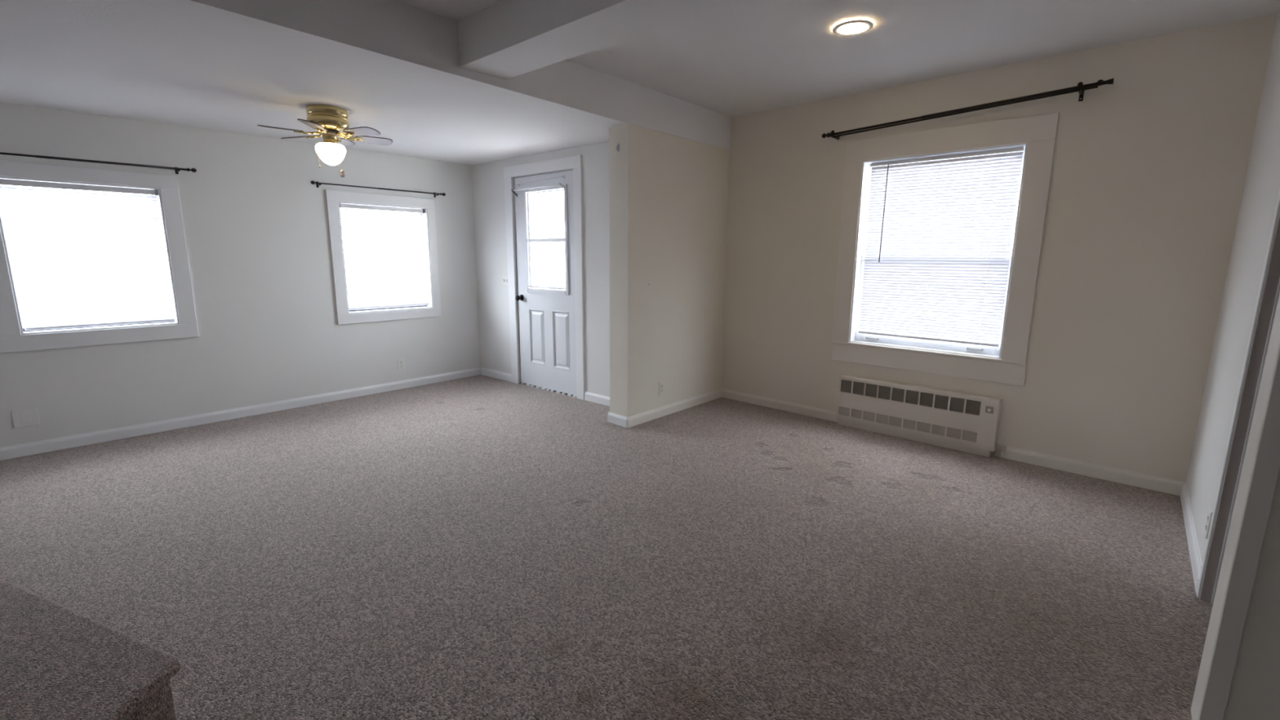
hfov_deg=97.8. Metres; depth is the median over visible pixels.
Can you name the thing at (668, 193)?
wall
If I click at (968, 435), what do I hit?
grille
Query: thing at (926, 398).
grille
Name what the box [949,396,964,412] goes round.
grille
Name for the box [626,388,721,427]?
baseboard
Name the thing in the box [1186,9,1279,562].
wall
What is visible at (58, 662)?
carpeted step
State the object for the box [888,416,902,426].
grille
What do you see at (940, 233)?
mini blind
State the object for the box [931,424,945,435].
grille
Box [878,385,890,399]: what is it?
grille
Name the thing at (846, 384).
grille
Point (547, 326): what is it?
door
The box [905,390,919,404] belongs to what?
grille
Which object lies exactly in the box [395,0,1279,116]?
ceiling
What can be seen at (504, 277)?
light switch
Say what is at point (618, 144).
wall hook
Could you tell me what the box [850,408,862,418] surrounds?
grille
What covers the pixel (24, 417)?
cover plate
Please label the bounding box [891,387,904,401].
grille
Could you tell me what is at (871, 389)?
grille
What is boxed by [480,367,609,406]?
baseboard
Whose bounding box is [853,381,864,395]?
grille
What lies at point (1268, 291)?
door
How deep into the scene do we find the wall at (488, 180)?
5.05 m
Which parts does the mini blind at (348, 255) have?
rail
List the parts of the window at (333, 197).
casing, head casing, casing, sash, casing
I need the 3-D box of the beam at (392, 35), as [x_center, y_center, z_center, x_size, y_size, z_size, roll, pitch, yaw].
[-1.522,-1.581,2.396,0.210,0.396,6.745,9,14,40]
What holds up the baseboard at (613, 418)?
attached to the wall at (668, 193)
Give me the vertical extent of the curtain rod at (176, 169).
0.059 m
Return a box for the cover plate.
[10,407,39,428]
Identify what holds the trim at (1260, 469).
attached to the wall at (1255, 689)
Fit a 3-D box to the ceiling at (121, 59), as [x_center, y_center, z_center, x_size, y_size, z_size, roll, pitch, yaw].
[-2.760,-1.670,2.889,2.330,0.457,5.860,9,14,40]
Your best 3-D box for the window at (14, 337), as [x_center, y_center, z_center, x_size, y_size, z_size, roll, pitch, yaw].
[-3.715,-0.693,3.793,0.181,1.167,0.999,9,14,40]
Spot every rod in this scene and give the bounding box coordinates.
[0,151,196,173]
[310,180,445,197]
[511,182,564,197]
[515,175,564,186]
[822,78,1113,139]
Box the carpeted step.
[0,580,182,719]
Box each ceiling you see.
[0,0,608,164]
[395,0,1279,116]
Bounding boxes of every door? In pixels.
[503,155,585,399]
[1195,188,1279,604]
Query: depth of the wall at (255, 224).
4.39 m
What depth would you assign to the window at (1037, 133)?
3.73 m
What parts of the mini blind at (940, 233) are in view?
rail, ladder cord, ladder cord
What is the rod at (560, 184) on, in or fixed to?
attached to the door at (547, 326)
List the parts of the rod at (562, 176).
rod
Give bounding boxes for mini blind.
[0,178,175,330]
[339,203,429,310]
[858,146,1025,346]
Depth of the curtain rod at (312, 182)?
5.03 m
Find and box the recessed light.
[832,19,873,35]
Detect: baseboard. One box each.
[0,367,480,460]
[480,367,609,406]
[607,411,626,427]
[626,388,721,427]
[721,388,1184,496]
[1180,482,1202,591]
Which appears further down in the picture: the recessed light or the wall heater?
the wall heater
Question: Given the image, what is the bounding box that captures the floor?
[0,374,1213,719]
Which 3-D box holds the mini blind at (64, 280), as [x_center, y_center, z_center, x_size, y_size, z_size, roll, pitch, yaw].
[-3.682,-0.700,3.764,0.031,0.940,0.764,9,14,40]
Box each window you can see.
[0,160,199,353]
[324,189,441,324]
[831,111,1059,386]
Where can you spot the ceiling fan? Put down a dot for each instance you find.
(330, 122)
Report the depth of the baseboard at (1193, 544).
2.54 m
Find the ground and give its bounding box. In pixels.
[346,270,565,306]
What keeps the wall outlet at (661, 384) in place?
attached to the wall at (668, 193)
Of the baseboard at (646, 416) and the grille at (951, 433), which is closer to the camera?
the grille at (951, 433)
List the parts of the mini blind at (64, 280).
ladder cord, ladder cord, rail, ladder cord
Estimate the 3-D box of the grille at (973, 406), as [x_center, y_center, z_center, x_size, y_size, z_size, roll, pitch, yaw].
[2.223,0.314,3.724,0.086,0.093,0.014,10,14,43]
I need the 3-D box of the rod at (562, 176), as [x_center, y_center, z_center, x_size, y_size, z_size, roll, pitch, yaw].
[-0.924,-1.643,5.111,0.672,0.041,0.036,9,14,40]
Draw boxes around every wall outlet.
[397,358,404,370]
[658,380,664,395]
[1204,506,1212,538]
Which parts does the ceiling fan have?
blade, lamp shade, pull knob, blade, blade, blade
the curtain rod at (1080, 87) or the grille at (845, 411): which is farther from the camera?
the grille at (845, 411)
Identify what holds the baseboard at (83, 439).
attached to the wall at (255, 224)
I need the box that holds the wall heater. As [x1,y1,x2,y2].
[836,373,1007,457]
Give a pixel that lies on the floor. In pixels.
(480, 547)
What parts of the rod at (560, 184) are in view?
rod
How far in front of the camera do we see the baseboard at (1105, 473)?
3.49 m
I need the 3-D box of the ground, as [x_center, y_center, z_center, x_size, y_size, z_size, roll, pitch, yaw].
[-0.900,-0.519,14.258,100.000,0.400,100.000,9,14,40]
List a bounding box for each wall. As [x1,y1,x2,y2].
[0,102,480,447]
[471,141,609,396]
[608,124,729,417]
[721,13,1277,482]
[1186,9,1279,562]
[1223,471,1279,719]
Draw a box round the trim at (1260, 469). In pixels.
[1191,293,1279,719]
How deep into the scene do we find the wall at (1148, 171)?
3.28 m
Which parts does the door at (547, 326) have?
casing, knob, head casing, glazing frame, sash, check rail, casing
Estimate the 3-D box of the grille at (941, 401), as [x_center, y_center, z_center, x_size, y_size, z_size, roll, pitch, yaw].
[2.084,0.288,3.856,0.086,0.093,0.014,10,14,43]
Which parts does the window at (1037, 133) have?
casing, sill, sash, sash, head casing, casing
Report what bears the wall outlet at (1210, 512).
attached to the wall at (1261, 187)
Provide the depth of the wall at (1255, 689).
1.42 m
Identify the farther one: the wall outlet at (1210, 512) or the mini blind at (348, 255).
the mini blind at (348, 255)
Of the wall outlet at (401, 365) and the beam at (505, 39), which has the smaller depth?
the beam at (505, 39)
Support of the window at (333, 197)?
in the wall at (255, 224)
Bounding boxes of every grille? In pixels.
[839,406,849,416]
[840,379,852,392]
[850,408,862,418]
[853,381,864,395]
[862,410,875,421]
[865,383,877,397]
[875,413,888,424]
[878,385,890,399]
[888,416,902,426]
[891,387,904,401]
[902,418,915,430]
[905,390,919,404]
[916,421,930,432]
[919,391,933,406]
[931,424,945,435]
[933,394,948,409]
[946,427,960,439]
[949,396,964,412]
[961,430,977,442]
[964,399,981,415]
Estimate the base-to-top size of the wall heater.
0.397 m
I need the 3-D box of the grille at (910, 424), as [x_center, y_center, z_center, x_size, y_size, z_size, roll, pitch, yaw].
[1.942,0.461,4.023,0.086,0.067,0.011,10,14,43]
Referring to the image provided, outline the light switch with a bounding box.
[502,275,508,286]
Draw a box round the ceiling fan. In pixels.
[257,104,392,177]
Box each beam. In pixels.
[123,0,731,150]
[457,0,741,79]
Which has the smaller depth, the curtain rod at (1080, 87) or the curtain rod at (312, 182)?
the curtain rod at (1080, 87)
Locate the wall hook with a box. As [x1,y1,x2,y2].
[615,143,619,151]
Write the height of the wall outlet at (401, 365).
0.115 m
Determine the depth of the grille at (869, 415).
4.22 m
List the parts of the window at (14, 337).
casing, sash, head casing, casing, casing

